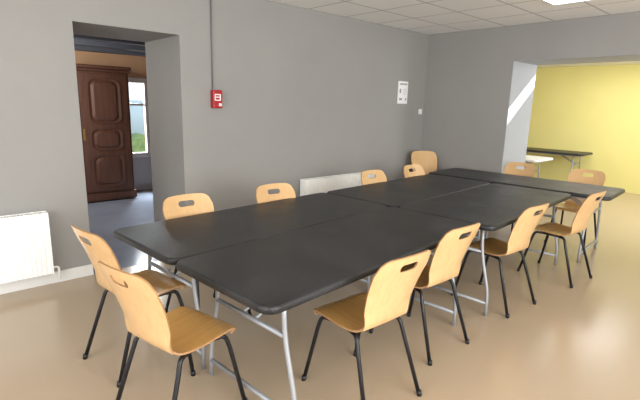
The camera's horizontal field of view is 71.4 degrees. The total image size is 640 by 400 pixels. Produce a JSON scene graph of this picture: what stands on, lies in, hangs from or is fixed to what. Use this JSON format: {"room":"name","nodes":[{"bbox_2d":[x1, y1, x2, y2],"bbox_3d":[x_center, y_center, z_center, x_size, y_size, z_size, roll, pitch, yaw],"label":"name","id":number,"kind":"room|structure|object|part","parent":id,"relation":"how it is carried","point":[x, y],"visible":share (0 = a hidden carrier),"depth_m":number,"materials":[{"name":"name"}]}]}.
{"room":"community hall","nodes":[
{"label":"community hall","id":0,"kind":"room"},
{"bbox_2d":[73,34,145,56],"bbox_3d":[-2.868,-2.148,5.730,4.900,0.230,2.810,-9,16,-41],"label":"ceiling","id":1,"kind":"structure","parent":0,"point":[81,42],"depth_m":6.30,"materials":[{"name":"grey"}]},
{"bbox_2d":[75,50,146,145],"bbox_3d":[-2.983,-1.060,6.058,5.300,2.500,3.060,-9,16,-41],"label":"wall","id":2,"kind":"structure","parent":0,"point":[137,64],"depth_m":7.25,"materials":[{"name":"paint"}]},
{"bbox_2d":[133,157,152,189],"bbox_3d":[-3.222,-0.484,7.919,0.380,0.580,0.251,-9,16,-41],"label":"wall","id":3,"kind":"structure","parent":0,"point":[142,169],"depth_m":7.84,"materials":[{"name":"grey paint"}]},
{"bbox_2d":[128,77,150,157],"bbox_3d":[-3.139,-1.407,7.657,0.380,1.340,0.080,-9,16,-41],"label":"window","id":4,"kind":"structure","parent":3,"relation":"in","point":[143,81],"depth_m":7.70,"materials":[{"name":"white paint"}]},
{"bbox_2d":[0,0,428,271],"bbox_3d":[-2.195,-0.706,4.173,9.500,2.640,0.840,-9,16,-41],"label":"wall","id":5,"kind":"structure","parent":0,"point":[307,93],"depth_m":4.66,"materials":[{"name":"grey paint"}]},
{"bbox_2d":[0,211,60,283],"bbox_3d":[-2.656,0.450,3.366,1.185,0.594,0.104,-9,16,-41],"label":"radiator","id":6,"kind":"object","parent":5,"relation":"attached to","point":[25,238],"visible":1,"depth_m":3.56,"materials":[{"name":"white metal"}]},
{"bbox_2d":[0,211,47,220],"bbox_3d":[-2.662,0.172,3.282,1.128,0.016,0.088,-9,16,-41],"label":"grille","id":7,"kind":"object","parent":6,"relation":"attached to","point":[43,214],"depth_m":3.54,"materials":[{"name":"white metal"}]},
{"bbox_2d":[0,264,93,294],"bbox_3d":[-1.943,0.610,4.130,9.500,0.100,0.015,-9,16,-41],"label":"baseboard","id":8,"kind":"structure","parent":5,"relation":"attached to","point":[87,270],"depth_m":3.79,"materials":[{"name":"white"}]},
{"bbox_2d":[210,0,212,88],"bbox_3d":[-1.073,-1.585,4.404,0.013,0.953,0.014,-9,16,-41],"label":"cable conduit","id":9,"kind":"object","parent":5,"relation":"attached to","point":[210,0],"visible":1,"depth_m":4.41,"materials":[{"name":"grey"}]},
{"bbox_2d":[210,90,222,107],"bbox_3d":[-1.049,-1.025,4.524,0.104,0.180,0.077,-9,16,-41],"label":"fire alarm","id":10,"kind":"object","parent":5,"relation":"attached to","point":[216,95],"visible":1,"depth_m":4.50,"materials":[{"name":"red plastic"}]},
{"bbox_2d":[300,172,374,195],"bbox_3d":[0.273,-0.043,5.963,1.355,0.589,0.104,-9,16,-41],"label":"radiator","id":11,"kind":"object","parent":5,"relation":"attached to","point":[308,186],"visible":0.47,"depth_m":5.72,"materials":[{"name":"white metal"}]},
{"bbox_2d":[301,172,361,180],"bbox_3d":[0.267,-0.318,5.880,1.298,0.016,0.088,-9,16,-41],"label":"grille","id":12,"kind":"object","parent":11,"relation":"attached to","point":[352,175],"depth_m":5.79,"materials":[{"name":"white metal"}]},
{"bbox_2d":[397,81,407,103],"bbox_3d":[1.215,-1.576,6.532,0.220,0.320,0.017,-9,16,-41],"label":"notice board","id":13,"kind":"object","parent":5,"relation":"attached to","point":[402,85],"visible":1,"depth_m":6.52,"materials":[{"name":"white paper"}]},
{"bbox_2d":[0,189,639,399],"bbox_3d":[1.318,0.739,4.426,14.700,0.102,12.000,-9,16,-41],"label":"floor","id":14,"kind":"structure","parent":0,"point":[582,341],"depth_m":3.04,"materials":[{"name":"plastic"}]},
{"bbox_2d":[76,63,136,201],"bbox_3d":[-3.668,-0.993,6.705,1.525,2.020,0.590,-9,16,-41],"label":"wardrobe","id":15,"kind":"object","parent":14,"relation":"on","point":[103,91],"visible":0.51,"depth_m":6.73,"materials":[{"name":"brown wood"}]},
{"bbox_3d":[-3.642,-1.936,6.503,1.525,0.090,0.590,-9,16,-41],"label":"cornice","id":16,"kind":"part","parent":15,"relation":"part of","materials":[{"name":"brown wood"}]},
{"bbox_3d":[-3.205,-1.472,6.636,0.450,0.650,0.022,-9,16,-41],"label":"door panel","id":17,"kind":"part","parent":15,"relation":"part of","materials":[{"name":"brown wood"}]},
{"bbox_3d":[-3.220,-0.920,6.755,0.450,0.320,0.022,-9,16,-41],"label":"door panel","id":18,"kind":"part","parent":15,"relation":"part of","materials":[{"name":"brown wood"}]},
{"bbox_3d":[-3.233,-0.450,6.855,0.450,0.480,0.022,-9,16,-41],"label":"door panel","id":19,"kind":"part","parent":15,"relation":"part of","materials":[{"name":"brown wood"}]},
{"bbox_2d":[71,225,185,387],"bbox_3d":[-1.122,0.545,2.691,0.447,0.880,0.573,11,15,38],"label":"chair","id":20,"kind":"object","parent":14,"relation":"on","point":[98,249],"visible":0.63,"depth_m":2.53,"materials":[{"name":"brown wood"}]},
{"bbox_3d":[-1.355,0.753,2.743,0.220,0.440,0.026,-6,15,-33],"label":"leg","id":21,"kind":"part","parent":20,"relation":"part of","materials":[{"name":"black metal"}]},
{"bbox_3d":[-1.245,0.345,2.485,0.408,0.409,0.161,11,15,38],"label":"backrest","id":22,"kind":"part","parent":20,"relation":"part of","materials":[{"name":"brown wood"}]},
{"bbox_3d":[-1.073,0.808,2.522,0.026,0.440,0.220,6,13,21],"label":"leg","id":23,"kind":"part","parent":20,"relation":"part of","materials":[{"name":"black metal"}]},
{"bbox_3d":[-1.084,0.521,2.733,0.397,0.057,0.395,11,15,38],"label":"seat","id":24,"kind":"part","parent":20,"relation":"part of","materials":[{"name":"brown wood"}]},
{"bbox_3d":[-0.863,0.758,2.782,0.178,0.439,0.030,-5,14,-29],"label":"leg","id":25,"kind":"part","parent":20,"relation":"part of","materials":[{"name":"black metal"}]},
{"bbox_2d":[97,260,247,399],"bbox_3d":[-0.713,0.668,2.172,0.447,0.880,0.573,10,15,34],"label":"chair","id":26,"kind":"object","parent":14,"relation":"on","point":[182,331],"visible":1,"depth_m":2.02,"materials":[{"name":"brown wood"}]},
{"bbox_3d":[-0.946,0.879,2.208,0.220,0.440,0.026,-8,15,-37],"label":"leg","id":27,"kind":"part","parent":26,"relation":"part of","materials":[{"name":"black metal"}]},
{"bbox_3d":[-0.824,0.470,1.956,0.408,0.409,0.161,10,15,34],"label":"backrest","id":28,"kind":"part","parent":26,"relation":"part of","materials":[{"name":"brown wood"}]},
{"bbox_3d":[-0.649,0.931,2.007,0.026,0.440,0.220,5,13,17],"label":"leg","id":29,"kind":"part","parent":26,"relation":"part of","materials":[{"name":"black metal"}]},
{"bbox_3d":[-0.750,0.826,2.478,0.030,0.439,0.178,4,12,13],"label":"leg","id":30,"kind":"part","parent":26,"relation":"part of","materials":[{"name":"black metal"}]},
{"bbox_3d":[-0.678,0.644,2.216,0.397,0.057,0.395,10,15,34],"label":"seat","id":31,"kind":"part","parent":26,"relation":"part of","materials":[{"name":"brown wood"}]},
{"bbox_3d":[-0.457,0.877,2.280,0.178,0.439,0.030,-6,15,-33],"label":"leg","id":32,"kind":"part","parent":26,"relation":"part of","materials":[{"name":"black metal"}]},
{"bbox_2d":[162,193,251,314],"bbox_3d":[-0.839,0.434,3.250,0.447,0.880,0.573,-10,17,-43],"label":"chair","id":33,"kind":"object","parent":14,"relation":"on","point":[171,209],"visible":0.16,"depth_m":3.33,"materials":[{"name":"brown wood"}]},
{"bbox_3d":[-1.071,0.649,3.268,0.220,0.440,0.026,8,14,28],"label":"leg","id":34,"kind":"part","parent":33,"relation":"part of","materials":[{"name":"black metal"}]},
{"bbox_3d":[-0.976,0.169,3.344,0.408,0.409,0.161,-10,17,-43],"label":"backrest","id":35,"kind":"part","parent":33,"relation":"part of","materials":[{"name":"brown wood"}]},
{"bbox_3d":[-0.834,0.705,3.033,0.030,0.439,0.178,-4,13,-23],"label":"leg","id":36,"kind":"part","parent":33,"relation":"part of","materials":[{"name":"black"}]},
{"bbox_2d":[113,193,386,369],"bbox_3d":[-0.389,0.482,3.397,0.788,0.742,2.009,13,16,42],"label":"folding table","id":37,"kind":"object","parent":14,"relation":"on","point":[169,241],"visible":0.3,"depth_m":3.00,"materials":[{"name":"black plastic"}]},
{"bbox_3d":[-0.943,0.615,2.828,0.733,0.691,0.025,13,16,42],"label":"leg frame","id":38,"kind":"part","parent":37,"relation":"part of","materials":[{"name":"grey metal"}]},
{"bbox_3d":[0.164,0.400,3.976,0.733,0.691,0.025,13,16,42],"label":"leg frame","id":39,"kind":"part","parent":37,"relation":"part of","materials":[{"name":"grey metal"}]},
{"bbox_2d":[256,183,295,203],"bbox_3d":[-0.252,0.336,3.784,0.447,0.880,0.573,-9,16,-39],"label":"chair","id":40,"kind":"object","parent":14,"relation":"on","point":[286,191],"visible":0.16,"depth_m":3.90,"materials":[{"name":"brown wood"}]},
{"bbox_2d":[176,207,472,399],"bbox_3d":[0.186,0.611,2.867,0.788,0.742,2.009,13,16,42],"label":"folding table","id":41,"kind":"object","parent":14,"relation":"on","point":[276,274],"visible":0.8,"depth_m":2.43,"materials":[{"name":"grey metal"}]},
{"bbox_3d":[-0.368,0.744,2.298,0.733,0.691,0.025,13,16,42],"label":"leg frame","id":42,"kind":"part","parent":41,"relation":"part of","materials":[{"name":"grey metal"}]},
{"bbox_3d":[0.738,0.529,3.446,0.733,0.691,0.025,13,16,42],"label":"leg frame","id":43,"kind":"part","parent":41,"relation":"part of","materials":[{"name":"grey metal"}]},
{"bbox_2d":[301,250,430,399],"bbox_3d":[0.253,0.642,2.422,0.447,0.880,0.573,-9,16,-39],"label":"chair","id":44,"kind":"object","parent":14,"relation":"on","point":[387,298],"visible":1,"depth_m":2.25,"materials":[{"name":"brown wood"}]},
{"bbox_3d":[-0.019,0.841,2.504,0.178,0.439,0.030,8,14,28],"label":"leg","id":45,"kind":"part","parent":44,"relation":"part of","materials":[{"name":"black metal"}]},
{"bbox_3d":[0.215,0.616,2.462,0.397,0.057,0.395,-8,16,-39],"label":"seat","id":46,"kind":"part","parent":44,"relation":"part of","materials":[{"name":"brown wood"}]},
{"bbox_3d":[0.197,0.902,2.252,0.082,0.440,0.214,-8,16,-39],"label":"leg","id":47,"kind":"part","parent":44,"relation":"part of","materials":[{"name":"black metal"}]},
{"bbox_3d":[0.392,0.448,2.219,0.408,0.409,0.161,-8,16,-39],"label":"backrest","id":48,"kind":"part","parent":44,"relation":"part of","materials":[{"name":"brown wood"}]},
{"bbox_3d":[0.474,0.861,2.480,0.220,0.440,0.026,9,14,32],"label":"leg","id":49,"kind":"part","parent":44,"relation":"part of","materials":[{"name":"black metal"}]},
{"bbox_2d":[361,170,386,184],"bbox_3d":[0.728,0.148,4.786,0.447,0.880,0.573,-9,16,-41],"label":"chair","id":50,"kind":"object","parent":14,"relation":"on","point":[380,176],"visible":0.2,"depth_m":4.90,"materials":[{"name":"brown wood"}]},
{"bbox_2d":[327,174,489,240],"bbox_3d":[1.001,0.222,4.791,0.835,0.742,1.935,13,17,43],"label":"folding table","id":51,"kind":"object","parent":14,"relation":"on","point":[397,193],"visible":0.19,"depth_m":4.54,"materials":[{"name":"black plastic"}]},
{"bbox_3d":[1.584,0.137,5.387,0.780,0.691,0.025,13,17,43],"label":"leg frame","id":52,"kind":"part","parent":51,"relation":"part of","materials":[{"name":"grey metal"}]},
{"bbox_2d":[403,164,424,177],"bbox_3d":[1.288,0.043,5.349,0.447,0.880,0.573,-9,16,-41],"label":"chair","id":53,"kind":"object","parent":14,"relation":"on","point":[419,170],"visible":0.16,"depth_m":5.48,"materials":[{"name":"brown wood"}]},
{"bbox_2d":[411,154,436,173],"bbox_3d":[1.590,-0.212,6.581,0.447,0.880,0.573,0,12,-7],"label":"chair","id":54,"kind":"object","parent":14,"relation":"on","point":[427,168],"visible":0.23,"depth_m":6.73,"materials":[{"name":"brown wood"}]},
{"bbox_2d":[411,151,436,170],"bbox_3d":[1.591,-0.259,6.587,0.447,0.880,0.573,0,12,-7],"label":"chair","id":55,"kind":"object","parent":54,"relation":"on","point":[431,159],"visible":0.23,"depth_m":6.74,"materials":[{"name":"brown wood"}]},
{"bbox_2d":[369,222,479,365],"bbox_3d":[0.707,0.534,2.983,0.447,0.880,0.573,-9,16,-39],"label":"chair","id":56,"kind":"object","parent":14,"relation":"on","point":[449,253],"visible":0.74,"depth_m":2.78,"materials":[{"name":"brown wood"}]},
{"bbox_3d":[0.709,0.693,3.292,0.030,0.439,0.178,-3,13,-19],"label":"leg","id":57,"kind":"part","parent":56,"relation":"part of","materials":[{"name":"black metal"}]},
{"bbox_3d":[0.669,0.508,3.024,0.397,0.057,0.395,-8,16,-39],"label":"seat","id":58,"kind":"part","parent":56,"relation":"part of","materials":[{"name":"brown wood"}]},
{"bbox_3d":[0.651,0.795,2.812,0.026,0.440,0.220,-4,13,-23],"label":"leg","id":59,"kind":"part","parent":56,"relation":"part of","materials":[{"name":"black metal"}]},
{"bbox_3d":[0.846,0.341,2.780,0.408,0.409,0.161,-8,16,-39],"label":"backrest","id":60,"kind":"part","parent":56,"relation":"part of","materials":[{"name":"brown wood"}]},
{"bbox_3d":[0.928,0.753,3.042,0.220,0.440,0.026,9,14,32],"label":"leg","id":61,"kind":"part","parent":56,"relation":"part of","materials":[{"name":"black metal"}]},
{"bbox_2d":[399,183,570,315],"bbox_3d":[1.604,0.361,4.222,0.835,0.742,1.935,13,17,43],"label":"folding table","id":62,"kind":"object","parent":14,"relation":"on","point":[495,206],"visible":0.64,"depth_m":3.90,"materials":[{"name":"grey metal"}]},
{"bbox_3d":[1.020,0.496,3.637,0.780,0.691,0.025,13,17,43],"label":"leg frame","id":63,"kind":"part","parent":62,"relation":"part of","materials":[{"name":"grey metal"}]},
{"bbox_3d":[2.186,0.276,4.818,0.780,0.691,0.025,13,17,43],"label":"leg frame","id":64,"kind":"part","parent":62,"relation":"part of","materials":[{"name":"grey metal"}]},
{"bbox_2d":[451,203,548,317],"bbox_3d":[1.478,0.415,3.640,0.447,0.880,0.573,-8,15,-37],"label":"chair","id":65,"kind":"object","parent":14,"relation":"on","point":[526,223],"visible":0.93,"depth_m":3.46,"materials":[{"name":"brown wood"}]},
{"bbox_3d":[1.208,0.613,3.732,0.178,0.439,0.030,9,14,30],"label":"leg","id":66,"kind":"part","parent":65,"relation":"part of","materials":[{"name":"black metal"}]},
{"bbox_3d":[1.489,0.574,3.949,0.030,0.439,0.178,-2,13,-17],"label":"leg","id":67,"kind":"part","parent":65,"relation":"part of","materials":[{"name":"black"}]},
{"bbox_3d":[1.442,0.389,3.683,0.397,0.057,0.395,-8,15,-37],"label":"seat","id":68,"kind":"part","parent":65,"relation":"part of","materials":[{"name":"brown wood"}]},
{"bbox_3d":[1.414,0.675,3.471,0.026,0.440,0.220,-3,13,-21],"label":"leg","id":69,"kind":"part","parent":65,"relation":"part of","materials":[{"name":"black metal"}]},
{"bbox_3d":[1.699,0.636,3.691,0.220,0.440,0.026,10,15,34],"label":"leg","id":70,"kind":"part","parent":65,"relation":"part of","materials":[{"name":"black metal"}]},
{"bbox_3d":[1.611,0.222,3.433,0.408,0.409,0.161,-8,15,-37],"label":"backrest","id":71,"kind":"part","parent":65,"relation":"part of","materials":[{"name":"brown wood"}]},
{"bbox_2d":[504,162,534,230],"bbox_3d":[2.502,-0.039,5.891,0.573,0.880,0.447,-9,16,-41],"label":"chair","id":72,"kind":"object","parent":14,"relation":"on","point":[510,168],"visible":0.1,"depth_m":5.98,"materials":[{"name":"brown wood"}]},
{"bbox_3d":[2.661,-0.293,5.977,0.161,0.409,0.408,-9,16,-41],"label":"backrest","id":73,"kind":"part","parent":72,"relation":"part of","materials":[{"name":"brown wood"}]},
{"bbox_2d":[429,168,624,262],"bbox_3d":[2.393,0.119,5.454,2.060,0.742,0.780,13,16,42],"label":"folding table","id":74,"kind":"object","parent":14,"relation":"on","point":[576,190],"visible":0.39,"depth_m":5.12,"materials":[{"name":"black plastic"}]},
{"bbox_3d":[2.990,0.281,4.899,0.025,0.691,0.725,13,16,42],"label":"leg frame","id":75,"kind":"part","parent":74,"relation":"part of","materials":[{"name":"grey metal"}]},
{"bbox_2d":[525,155,552,177],"bbox_3d":[3.333,-0.513,8.527,0.760,0.742,1.830,-9,16,-41],"label":"folding table","id":76,"kind":"object","parent":14,"relation":"on","point":[529,159],"visible":0.19,"depth_m":7.86,"materials":[{"name":"white paint"}]},
{"bbox_2d":[526,147,592,171],"bbox_3d":[4.868,-0.729,9.733,0.700,0.742,1.700,-10,17,-43],"label":"folding table","id":77,"kind":"object","parent":14,"relation":"on","point":[563,153],"visible":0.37,"depth_m":9.30,"materials":[{"name":"black plastic"}]},
{"bbox_3d":[5.317,-0.593,9.282,0.645,0.691,0.025,-10,17,-43],"label":"leg frame","id":78,"kind":"part","parent":77,"relation":"part of","materials":[{"name":"grey metal"}]},
{"bbox_2d":[517,191,606,287],"bbox_3d":[2.317,0.307,4.254,0.447,0.880,0.573,-8,15,-37],"label":"chair","id":79,"kind":"object","parent":14,"relation":"on","point":[580,222],"visible":0.95,"depth_m":4.10,"materials":[{"name":"brown wood"}]},
{"bbox_3d":[2.047,0.505,4.345,0.178,0.439,0.030,9,14,30],"label":"leg","id":80,"kind":"part","parent":79,"relation":"part of","materials":[{"name":"black metal"}]},
{"bbox_3d":[2.328,0.466,4.562,0.030,0.439,0.178,-2,13,-17],"label":"leg","id":81,"kind":"part","parent":79,"relation":"part of","materials":[{"name":"black metal"}]},
{"bbox_3d":[2.281,0.281,4.296,0.397,0.057,0.395,-8,15,-37],"label":"seat","id":82,"kind":"part","parent":79,"relation":"part of","materials":[{"name":"brown wood"}]},
{"bbox_3d":[2.290,0.310,4.289,0.320,0.019,0.230,-8,15,-37],"label":"seat frame","id":83,"kind":"part","parent":79,"relation":"part of","materials":[{"name":"black metal"}]},
{"bbox_3d":[2.253,0.567,4.085,0.026,0.440,0.220,-3,13,-21],"label":"leg","id":84,"kind":"part","parent":79,"relation":"part of","materials":[{"name":"black metal"}]},
{"bbox_3d":[2.538,0.528,4.305,0.220,0.440,0.026,10,15,34],"label":"leg","id":85,"kind":"part","parent":79,"relation":"part of","materials":[{"name":"black metal"}]},
{"bbox_3d":[2.450,0.114,4.046,0.408,0.409,0.161,-8,15,-37],"label":"backrest","id":86,"kind":"part","parent":79,"relation":"part of","materials":[{"name":"brown wood"}]},
{"bbox_2d":[544,169,605,249],"bbox_3d":[3.089,0.092,5.359,0.573,0.880,0.447,-10,17,-43],"label":"chair","id":87,"kind":"object","parent":14,"relation":"on","point":[599,178],"visible":0.47,"depth_m":5.42,"materials":[{"name":"brown wood"}]},
{"bbox_3d":[3.047,0.084,5.315,0.395,0.057,0.397,-10,17,-43],"label":"seat","id":88,"kind":"part","parent":87,"relation":"part of","materials":[{"name":"brown wood"}]},
{"bbox_3d":[3.063,0.362,5.143,0.030,0.439,0.178,7,13,24],"label":"leg","id":89,"kind":"part","parent":87,"relation":"part of","materials":[{"name":"black metal"}]},
{"bbox_3d":[3.244,-0.164,5.451,0.161,0.409,0.408,-10,17,-43],"label":"backrest","id":90,"kind":"part","parent":87,"relation":"part of","materials":[{"name":"brown wood"}]},
{"bbox_3d":[3.308,0.320,5.373,0.220,0.440,0.026,-5,14,-26],"label":"leg","id":91,"kind":"part","parent":87,"relation":"part of","materials":[{"name":"black metal"}]},
{"bbox_2d":[268,0,639,34],"bbox_3d":[0.802,-1.268,0.696,9.500,0.080,8.000,-9,16,-41],"label":"ceiling","id":92,"kind":"structure","parent":0,"point":[429,17],"depth_m":5.01,"materials":[{"name":"tile"}]},
{"bbox_2d":[541,0,589,4],"bbox_3d":[2.378,-1.924,4.187,0.560,0.014,0.560,-9,16,-41],"label":"recessed light","id":93,"kind":"object","parent":92,"relation":"in","point":[552,2],"visible":1,"depth_m":4.41,"materials":[{"name":"white plastic"}]},
{"bbox_2d":[420,11,639,172],"bbox_3d":[4.277,-0.628,4.653,0.720,2.640,8.840,-9,16,-41],"label":"wall","id":94,"kind":"structure","parent":0,"point":[469,73],"depth_m":6.18,"materials":[{"name":"grey paint"}]},
{"bbox_2d":[501,54,639,173],"bbox_3d":[4.069,-0.466,4.922,0.720,2.200,3.850,-9,16,-41],"label":"door frame","id":95,"kind":"structure","parent":94,"relation":"attached to","point":[524,71],"depth_m":6.14,"materials":[{"name":"grey paint"}]},
{"bbox_2d":[524,64,639,193],"bbox_3d":[5.381,-1.015,6.941,4.030,2.500,10.800,-9,16,-41],"label":"wall","id":96,"kind":"structure","parent":0,"point":[594,109],"depth_m":9.32,"materials":[{"name":"paint"}]},
{"bbox_2d":[537,61,639,67],"bbox_3d":[5.584,-2.303,6.819,4.480,0.080,10.800,-9,16,-41],"label":"ceiling","id":97,"kind":"structure","parent":0,"point":[624,62],"depth_m":8.93,"materials":[{"name":"white paint"}]},
{"label":"outside","id":98,"kind":"structure","parent":0,"visible":0},
{"bbox_3d":[-6.275,-1.059,12.117,11.000,0.180,10.100,-9,16,-41],"label":"ground","id":99,"kind":"structure","parent":98,"visible":0},
{"bbox_2d":[130,100,144,134],"bbox_3d":[-5.271,-2.140,13.064,8.000,1.550,0.300,-9,16,-41],"label":"wall","id":100,"kind":"structure","parent":99,"relation":"on","point":[136,112],"depth_m":12.81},
{"bbox_2d":[132,133,145,152],"bbox_3d":[-5.085,-1.498,12.214,6.400,0.702,0.980,-9,16,-41],"label":"hedge","id":101,"kind":"object","parent":99,"relation":"on","point":[138,140],"visible":0.06,"depth_m":11.96,"materials":[{"name":"green plant"}]}
]}

